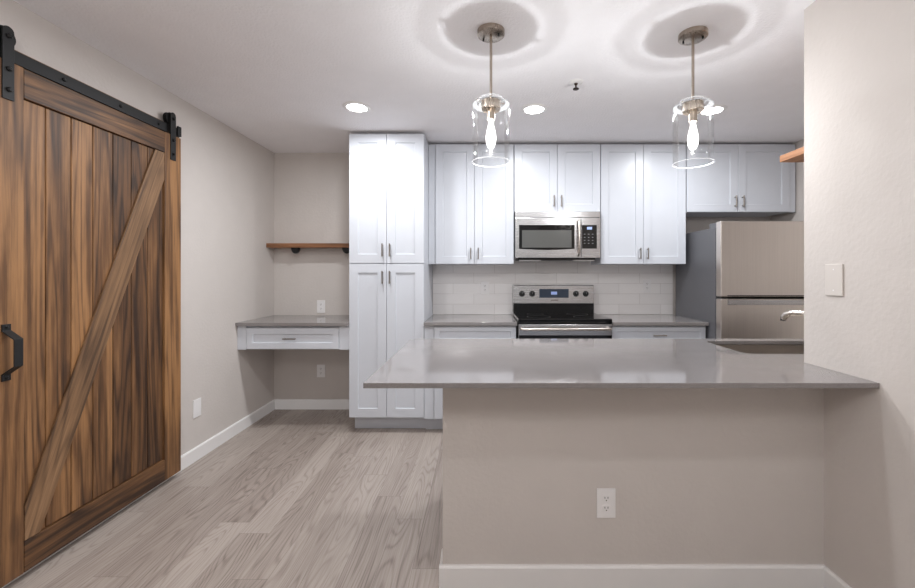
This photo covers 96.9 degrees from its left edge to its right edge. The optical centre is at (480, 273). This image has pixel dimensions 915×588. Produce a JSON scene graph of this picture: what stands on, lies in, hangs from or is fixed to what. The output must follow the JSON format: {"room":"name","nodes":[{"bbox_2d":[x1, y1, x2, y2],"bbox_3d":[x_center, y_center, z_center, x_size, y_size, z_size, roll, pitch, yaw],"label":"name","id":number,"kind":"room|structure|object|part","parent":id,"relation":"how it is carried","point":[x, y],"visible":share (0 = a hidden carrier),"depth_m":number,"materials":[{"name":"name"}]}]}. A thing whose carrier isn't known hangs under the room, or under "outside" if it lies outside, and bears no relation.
{"room":"kitchen","nodes":[
{"label":"kitchen","id":0,"kind":"room"},
{"bbox_2d":[0,0,273,454],"bbox_3d":[-2.060,0.068,0.517,0.120,2.475,7.035,0,0,0],"label":"wall","id":1,"kind":"structure","parent":0,"point":[227,177],"depth_m":3.00,"materials":[{"name":"beige paint"}]},
{"bbox_2d":[0,44,180,137],"bbox_3d":[-1.972,-0.917,1.370,0.056,0.075,2.540,0,0,0],"label":"barn door track","id":2,"kind":"object","parent":1,"relation":"attached to","point":[28,63],"visible":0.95,"depth_m":2.01,"materials":[{"name":"black metal"}]},
{"bbox_2d":[0,25,180,587],"bbox_3d":[-1.933,0.128,2.103,0.095,2.285,1.031,0,0,0],"label":"barn door","id":3,"kind":"structure","parent":2,"relation":"hanging from","point":[90,191],"depth_m":1.97,"materials":[{"name":"brown wood"}]},
{"bbox_3d":[-1.913,0.321,1.653,0.055,0.231,0.032,0,0,0],"label":"handle","id":4,"kind":"part","parent":3,"relation":"part of","materials":[{"name":"black metal"}]},
{"bbox_3d":[-1.960,-0.809,2.103,0.040,0.125,0.765,0,0,0],"label":"rail","id":5,"kind":"part","parent":3,"relation":"part of","materials":[{"name":"brown wood"}]},
{"bbox_3d":[-1.960,1.204,2.103,0.040,0.131,0.765,0,0,0],"label":"rail","id":6,"kind":"part","parent":3,"relation":"part of","materials":[{"name":"brown wood"}]},
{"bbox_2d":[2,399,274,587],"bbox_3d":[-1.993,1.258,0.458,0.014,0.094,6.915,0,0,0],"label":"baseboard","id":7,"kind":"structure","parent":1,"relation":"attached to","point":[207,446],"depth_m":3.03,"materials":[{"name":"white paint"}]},
{"bbox_2d":[193,398,200,418],"bbox_3d":[-1.996,0.942,2.847,0.007,0.125,0.078,0,0,0],"label":"cover plate","id":8,"kind":"object","parent":1,"relation":"attached to","point":[196,403],"visible":1,"depth_m":2.84,"materials":[{"name":"white plastic"}]},
{"bbox_2d":[237,326,348,349],"bbox_3d":[-1.540,0.522,3.551,0.917,0.197,0.533,0,0,0],"label":"drawer unit","id":9,"kind":"object","parent":1,"relation":"attached to","point":[248,337],"visible":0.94,"depth_m":3.32,"materials":[{"name":"white paint"}]},
{"bbox_2d":[235,315,348,325],"bbox_3d":[-1.540,0.410,3.603,0.919,0.026,0.621,0,0,0],"label":"countertop","id":10,"kind":"structure","parent":9,"relation":"on","point":[274,320],"depth_m":3.38,"materials":[{"name":"grey stone"}]},
{"bbox_2d":[4,409,442,587],"bbox_3d":[0.400,1.355,0.517,5.040,0.100,7.035,0,0,0],"label":"floor","id":11,"kind":"structure","parent":0,"point":[297,498],"depth_m":2.14,"materials":[{"name":"grey wood"}]},
{"bbox_2d":[349,134,432,427],"bbox_3d":[-0.772,0.079,3.595,0.613,2.452,0.637,0,0,0],"label":"tall cabinet","id":12,"kind":"object","parent":11,"relation":"on","point":[391,273],"visible":0.96,"depth_m":3.32,"materials":[{"name":"white paint"}]},
{"bbox_3d":[-0.926,-0.618,3.320,0.304,1.058,0.020,0,0,0],"label":"door","id":13,"kind":"part","parent":12,"relation":"part of","materials":[{"name":"white paint"}]},
{"bbox_3d":[-0.926,0.545,3.320,0.304,1.256,0.020,0,0,0],"label":"door","id":14,"kind":"part","parent":12,"relation":"part of","materials":[{"name":"white paint"}]},
{"bbox_3d":[-0.619,-0.618,3.320,0.304,1.058,0.020,0,0,0],"label":"door","id":15,"kind":"part","parent":12,"relation":"part of","materials":[{"name":"white paint"}]},
{"bbox_3d":[-0.619,0.545,3.320,0.304,1.256,0.020,0,0,0],"label":"door","id":16,"kind":"part","parent":12,"relation":"part of","materials":[{"name":"white paint"}]},
{"bbox_2d":[424,326,515,428],"bbox_3d":[-0.088,0.863,3.593,0.752,0.885,0.642,0,0,0],"label":"base cabinet","id":17,"kind":"object","parent":11,"relation":"on","point":[433,397],"visible":0.13,"depth_m":3.31,"materials":[{"name":"white paint"}]},
{"bbox_3d":[-0.216,0.878,3.315,0.332,0.609,0.020,0,0,0],"label":"door","id":18,"kind":"part","parent":17,"relation":"part of","materials":[{"name":"white paint"}]},
{"bbox_2d":[424,315,516,325],"bbox_3d":[-0.086,0.405,3.593,0.757,0.028,0.626,0,0,0],"label":"countertop","id":19,"kind":"structure","parent":17,"relation":"on","point":[434,320],"depth_m":3.40,"materials":[{"name":"grey stone"}]},
{"bbox_3d":[-0.048,0.498,3.315,0.668,0.143,0.020,0,0,0],"label":"drawer","id":20,"kind":"part","parent":17,"relation":"part of","materials":[{"name":"white paint"}]},
{"bbox_2d":[512,285,611,338],"bbox_3d":[0.679,0.694,3.551,0.760,1.182,0.699,0,0,0],"label":"range","id":21,"kind":"object","parent":11,"relation":"on","point":[539,311],"visible":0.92,"depth_m":3.71,"materials":[{"name":"silver metal"}]},
{"bbox_3d":[0.679,0.319,3.807,0.752,0.086,0.046,0,0,0],"label":"panel","id":22,"kind":"part","parent":21,"relation":"part of","materials":[{"name":"black ceramic"}]},
{"bbox_2d":[513,313,611,322],"bbox_3d":[0.679,0.381,3.531,0.760,0.037,0.538,0,0,0],"label":"cooktop","id":23,"kind":"object","parent":21,"relation":"in","point":[519,317],"depth_m":3.29,"materials":[{"name":"black glass"}]},
{"bbox_3d":[0.679,0.760,3.275,0.752,0.709,0.034,0,0,0],"label":"oven door","id":24,"kind":"part","parent":21,"relation":"part of","materials":[{"name":"metal"}]},
{"bbox_3d":[0.679,0.439,3.230,0.732,0.022,0.058,0,0,0],"label":"handle","id":25,"kind":"part","parent":21,"relation":"part of","materials":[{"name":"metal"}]},
{"bbox_2d":[612,326,705,338],"bbox_3d":[1.452,0.863,3.593,0.767,0.885,0.642,0,0,0],"label":"base cabinet","id":26,"kind":"object","parent":11,"relation":"on","point":[618,332],"visible":0.2,"depth_m":3.31,"materials":[{"name":"white paint"}]},
{"bbox_2d":[602,315,708,325],"bbox_3d":[1.456,0.405,3.593,0.779,0.028,0.626,0,0,0],"label":"countertop","id":27,"kind":"structure","parent":26,"relation":"on","point":[617,320],"depth_m":3.40,"materials":[{"name":"grey stone"}]},
{"bbox_2d":[676,221,803,338],"bbox_3d":[2.233,0.448,3.492,0.760,1.714,0.736,0,0,0],"label":"refrigerator","id":28,"kind":"object","parent":11,"relation":"on","point":[739,278],"visible":0.38,"depth_m":3.13,"materials":[{"name":"metal"}]},
{"bbox_3d":[2.233,0.714,3.162,0.760,1.042,0.067,0,0,0],"label":"fridge door","id":29,"kind":"part","parent":28,"relation":"part of","materials":[{"name":"metal"}]},
{"bbox_3d":[2.233,-0.117,3.162,0.760,0.584,0.067,0,0,0],"label":"freezer door","id":30,"kind":"part","parent":28,"relation":"part of","materials":[{"name":"metal"}]},
{"bbox_3d":[2.253,0.219,3.131,0.700,0.040,0.014,0,0,0],"label":"handle","id":31,"kind":"part","parent":28,"relation":"part of","materials":[{"name":"metal"}]},
{"bbox_3d":[2.253,0.168,3.131,0.700,0.007,0.013,0,0,0],"label":"handle","id":32,"kind":"part","parent":28,"relation":"part of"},
{"bbox_2d":[13,0,815,152],"bbox_3d":[0.400,-1.220,0.517,5.040,0.100,7.035,0,0,0],"label":"ceiling","id":33,"kind":"structure","parent":0,"point":[280,74],"depth_m":2.27,"materials":[{"name":"white paint"}]},
{"bbox_2d":[342,101,370,112],"bbox_3d":[-0.869,-1.165,2.837,0.192,0.009,0.192,0,0,0],"label":"recessed light","id":34,"kind":"object","parent":33,"relation":"in","point":[352,106],"visible":1,"depth_m":2.83,"materials":[{"name":"white paint"}]},
{"bbox_2d":[472,23,509,166],"bbox_3d":[0.048,-0.853,1.950,0.183,0.632,0.183,0,0,0],"label":"pendant light","id":35,"kind":"object","parent":33,"relation":"hanging from","point":[490,33],"visible":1,"depth_m":1.93,"materials":[{"name":"silver metal"}]},
{"bbox_3d":[0.048,-0.989,1.950,0.013,0.318,0.013,0,0,0],"label":"rod","id":36,"kind":"part","parent":35,"relation":"part of","materials":[{"name":"silver metal"}]},
{"bbox_2d":[520,103,547,114],"bbox_3d":[0.376,-1.165,2.872,0.192,0.009,0.192,0,0,0],"label":"recessed light","id":37,"kind":"object","parent":33,"relation":"in","point":[535,108],"visible":1,"depth_m":2.86,"materials":[{"name":"white plastic"}]},
{"bbox_2d":[568,79,583,90],"bbox_3d":[0.579,-1.146,2.470,0.090,0.047,0.090,0,0,0],"label":"sprinkler","id":38,"kind":"object","parent":33,"relation":"attached to","point":[574,82],"visible":1,"depth_m":2.46,"materials":[{"name":"white paint"}]},
{"bbox_2d":[672,26,714,168],"bbox_3d":[1.032,-0.853,1.972,0.183,0.632,0.183,0,0,0],"label":"pendant light","id":39,"kind":"object","parent":33,"relation":"hanging from","point":[693,35],"visible":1,"depth_m":1.96,"materials":[{"name":"silver metal"}]},
{"bbox_3d":[1.032,-0.989,1.972,0.013,0.318,0.013,0,0,0],"label":"rod","id":40,"kind":"part","parent":39,"relation":"part of","materials":[{"name":"silver metal"}]},
{"bbox_2d":[698,104,727,115],"bbox_3d":[1.648,-1.165,2.890,0.192,0.009,0.192,0,0,0],"label":"recessed light","id":41,"kind":"object","parent":33,"relation":"in","point":[710,110],"visible":0.9,"depth_m":2.88,"materials":[{"name":"white plastic"}]},
{"bbox_2d":[274,153,770,398],"bbox_3d":[0.460,0.068,3.975,4.920,2.475,0.120,0,0,0],"label":"wall","id":42,"kind":"structure","parent":0,"point":[311,190],"depth_m":3.92,"materials":[{"name":"beige paint"}]},
{"bbox_2d":[266,243,348,253],"bbox_3d":[-1.540,-0.239,3.841,0.918,0.094,0.146,0,0,0],"label":"shelf","id":43,"kind":"object","parent":42,"relation":"attached to","point":[295,247],"visible":0.86,"depth_m":3.77,"materials":[{"name":"brown wood"}]},
{"bbox_2d":[275,399,348,408],"bbox_3d":[-1.534,1.258,3.908,0.905,0.094,0.014,0,0,0],"label":"baseboard","id":44,"kind":"structure","parent":42,"relation":"attached to","point":[279,403],"depth_m":3.90,"materials":[{"name":"white paint"}]},
{"bbox_2d":[317,300,324,312],"bbox_3d":[-1.545,0.315,3.911,0.078,0.122,0.008,0,0,0],"label":"outlet","id":45,"kind":"object","parent":42,"relation":"attached to","point":[320,303],"visible":1,"depth_m":3.91,"materials":[{"name":"white plastic"}]},
{"bbox_2d":[317,365,324,376],"bbox_3d":[-1.545,0.936,3.911,0.078,0.122,0.008,0,0,0],"label":"outlet","id":46,"kind":"object","parent":42,"relation":"attached to","point":[320,368],"visible":1,"depth_m":3.91,"materials":[{"name":"white plastic"}]},
{"bbox_2d":[429,144,513,264],"bbox_3d":[-0.087,-0.618,3.726,0.754,1.059,0.358,0,0,0],"label":"upper cabinet","id":47,"kind":"object","parent":42,"relation":"attached to","point":[471,206],"visible":1,"depth_m":3.59,"materials":[{"name":"white paint"}]},
{"bbox_3d":[-0.231,-0.618,3.590,0.344,1.058,0.020,0,0,0],"label":"door","id":48,"kind":"part","parent":47,"relation":"part of","materials":[{"name":"white paint"}]},
{"bbox_3d":[0.116,-0.618,3.590,0.344,1.058,0.020,0,0,0],"label":"door","id":49,"kind":"part","parent":47,"relation":"part of","materials":[{"name":"white paint"}]},
{"bbox_2d":[433,259,672,313],"bbox_3d":[0.693,0.117,3.911,2.314,0.545,0.008,0,0,0],"label":"tile backsplash","id":50,"kind":"structure","parent":42,"relation":"attached to","point":[618,289],"depth_m":3.91,"materials":[{"name":"white tile"}]},
{"bbox_2d":[481,282,488,293],"bbox_3d":[0.038,0.135,3.903,0.078,0.122,0.008,0,0,0],"label":"outlet","id":51,"kind":"object","parent":50,"relation":"attached to","point":[484,285],"visible":1,"depth_m":3.90,"materials":[{"name":"white plastic"}]},
{"bbox_2d":[643,280,650,291],"bbox_3d":[1.600,0.115,3.903,0.078,0.122,0.008,0,0,0],"label":"outlet","id":52,"kind":"object","parent":50,"relation":"attached to","point":[646,283],"visible":1,"depth_m":3.90,"materials":[{"name":"white plastic"}]},
{"bbox_2d":[514,144,599,212],"bbox_3d":[0.675,-0.849,3.726,0.762,0.597,0.358,0,0,0],"label":"upper cabinet","id":53,"kind":"object","parent":42,"relation":"attached to","point":[547,177],"visible":0.85,"depth_m":3.58,"materials":[{"name":"white paint"}]},
{"bbox_3d":[0.484,-0.849,3.590,0.378,0.596,0.020,0,0,0],"label":"door","id":54,"kind":"part","parent":53,"relation":"part of","materials":[{"name":"white paint"}]},
{"bbox_2d":[514,212,599,260],"bbox_3d":[0.670,-0.332,3.691,0.744,0.430,0.429,0,0,0],"label":"microwave","id":55,"kind":"object","parent":53,"relation":"attached to","point":[538,236],"visible":0.98,"depth_m":3.53,"materials":[{"name":"metal"}]},
{"bbox_3d":[0.586,-0.316,3.545,0.575,0.350,0.030,0,0,0],"label":"door","id":56,"kind":"part","parent":55,"relation":"part of","materials":[{"name":"metal"}]},
{"bbox_3d":[0.848,-0.314,3.506,0.022,0.322,0.060,0,0,0],"label":"handle","id":57,"kind":"part","parent":55,"relation":"part of","materials":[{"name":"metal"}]},
{"bbox_3d":[0.959,-0.316,3.546,0.165,0.350,0.029,0,0,0],"label":"control panel","id":58,"kind":"part","parent":55,"relation":"part of","materials":[{"name":"metal"}]},
{"bbox_3d":[0.866,-0.849,3.590,0.378,0.596,0.020,0,0,0],"label":"door","id":59,"kind":"part","parent":53,"relation":"part of","materials":[{"name":"white paint"}]},
{"bbox_2d":[591,144,685,264],"bbox_3d":[1.436,-0.618,3.726,0.752,1.059,0.358,0,0,0],"label":"upper cabinet","id":60,"kind":"object","parent":42,"relation":"attached to","point":[643,197],"visible":0.96,"depth_m":3.59,"materials":[{"name":"white paint"}]},
{"bbox_3d":[1.248,-0.618,3.590,0.373,1.058,0.020,0,0,0],"label":"door","id":61,"kind":"part","parent":60,"relation":"part of","materials":[{"name":"white paint"}]},
{"bbox_3d":[1.624,-0.618,3.590,0.373,1.058,0.020,0,0,0],"label":"door","id":62,"kind":"part","parent":60,"relation":"part of","materials":[{"name":"white paint"}]},
{"bbox_2d":[686,144,794,216],"bbox_3d":[2.301,-0.848,3.726,0.967,0.599,0.358,0,0,0],"label":"upper cabinet","id":63,"kind":"object","parent":42,"relation":"attached to","point":[743,180],"visible":0.94,"depth_m":3.59,"materials":[{"name":"white paint"}]},
{"bbox_3d":[2.046,-0.848,3.590,0.454,0.598,0.020,0,0,0],"label":"door","id":64,"kind":"part","parent":63,"relation":"part of","materials":[{"name":"white paint"}]},
{"bbox_3d":[2.503,-0.848,3.590,0.454,0.598,0.020,0,0,0],"label":"door","id":65,"kind":"part","parent":63,"relation":"part of","materials":[{"name":"white paint"}]},
{"bbox_2d":[443,388,823,563],"bbox_3d":[0.635,0.874,1.742,1.591,0.862,0.104,0,0,0],"label":"wall","id":66,"kind":"structure","parent":0,"point":[697,475],"depth_m":1.69,"materials":[{"name":"beige paint"}]},
{"bbox_2d":[440,548,442,563],"bbox_3d":[-0.167,1.258,1.742,0.014,0.094,0.104,0,0,0],"label":"baseboard","id":67,"kind":"structure","parent":66,"relation":"attached to","point":[441,558],"depth_m":1.73,"materials":[{"name":"white paint"}]},
{"bbox_2d":[597,488,615,517],"bbox_3d":[0.521,0.954,1.686,0.078,0.122,0.008,0,0,0],"label":"outlet","id":68,"kind":"object","parent":66,"relation":"attached to","point":[606,497],"visible":1,"depth_m":1.68,"materials":[{"name":"white plastic"}]},
{"bbox_2d":[602,505,609,511],"bbox_3d":[0.521,0.975,1.683,0.033,0.029,0.002,0,0,0],"label":"receptacle","id":69,"kind":"object","parent":68,"relation":"attached to","point":[605,508],"depth_m":1.68,"materials":[{"name":"white plastic"}]},
{"bbox_2d":[602,495,609,501],"bbox_3d":[0.521,0.933,1.683,0.033,0.029,0.002,0,0,0],"label":"receptacle","id":70,"kind":"object","parent":68,"relation":"attached to","point":[605,498],"depth_m":1.68,"materials":[{"name":"white plastic"}]},
{"bbox_2d":[439,564,825,587],"bbox_3d":[0.628,1.258,1.683,1.605,0.094,0.014,0,0,0],"label":"baseboard","id":71,"kind":"structure","parent":66,"relation":"attached to","point":[450,575],"depth_m":1.68,"materials":[{"name":"white paint"}]},
{"bbox_2d":[771,139,803,220],"bbox_3d":[2.860,0.068,2.803,0.120,2.475,2.225,0,0,0],"label":"wall","id":72,"kind":"structure","parent":0,"point":[798,215],"depth_m":3.57,"materials":[{"name":"beige paint"}]},
{"bbox_2d":[780,147,803,161],"bbox_3d":[1.968,-0.501,1.940,0.863,0.213,0.290,0,0,0],"label":"wooden shelf","id":73,"kind":"object","parent":72,"relation":"attached to","point":[797,155],"visible":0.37,"depth_m":2.01,"materials":[{"name":"brown wood"}]},
{"bbox_2d":[804,0,914,587],"bbox_3d":[2.115,0.068,-0.603,1.369,2.475,4.794,0,0,0],"label":"wall","id":74,"kind":"structure","parent":0,"point":[859,55],"depth_m":1.51,"materials":[{"name":"beige paint"}]},
{"bbox_2d":[825,264,842,295],"bbox_3d":[1.427,0.024,1.637,0.007,0.128,0.080,0,0,0],"label":"cover plate","id":75,"kind":"object","parent":74,"relation":"attached to","point":[833,272],"visible":1,"depth_m":1.63,"materials":[{"name":"white plastic"}]},
{"bbox_2d":[823,567,850,587],"bbox_3d":[1.424,1.258,-0.662,0.014,0.094,4.676,0,0,0],"label":"baseboard","id":76,"kind":"structure","parent":74,"relation":"attached to","point":[830,579],"depth_m":1.64,"materials":[{"name":"white paint"}]},
{"bbox_3d":[0.570,0.858,2.112,1.420,0.894,0.635,0,0,0],"label":"cabinet","id":77,"kind":"object","parent":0,"visible":0},
{"bbox_2d":[363,339,878,387],"bbox_3d":[1.188,0.401,1.952,3.222,0.020,0.998,0,0,0],"label":"countertop","id":78,"kind":"structure","parent":77,"relation":"on","point":[420,363],"depth_m":1.71,"materials":[{"name":"grey stone"}]},
{"bbox_2d":[715,344,803,353],"bbox_3d":[1.660,0.505,2.174,0.744,0.189,0.402,0,0,0],"label":"sink","id":79,"kind":"object","parent":78,"relation":"in","point":[744,348],"visible":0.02,"depth_m":2.36,"materials":[{"name":"metal"}]},
{"bbox_2d":[780,310,803,320],"bbox_3d":[1.644,0.288,1.994,0.081,0.205,0.327,0,0,-28],"label":"kitchen faucet","id":80,"kind":"object","parent":78,"relation":"on","point":[787,314],"visible":0.3,"depth_m":2.09,"materials":[{"name":"metal"}]}
]}

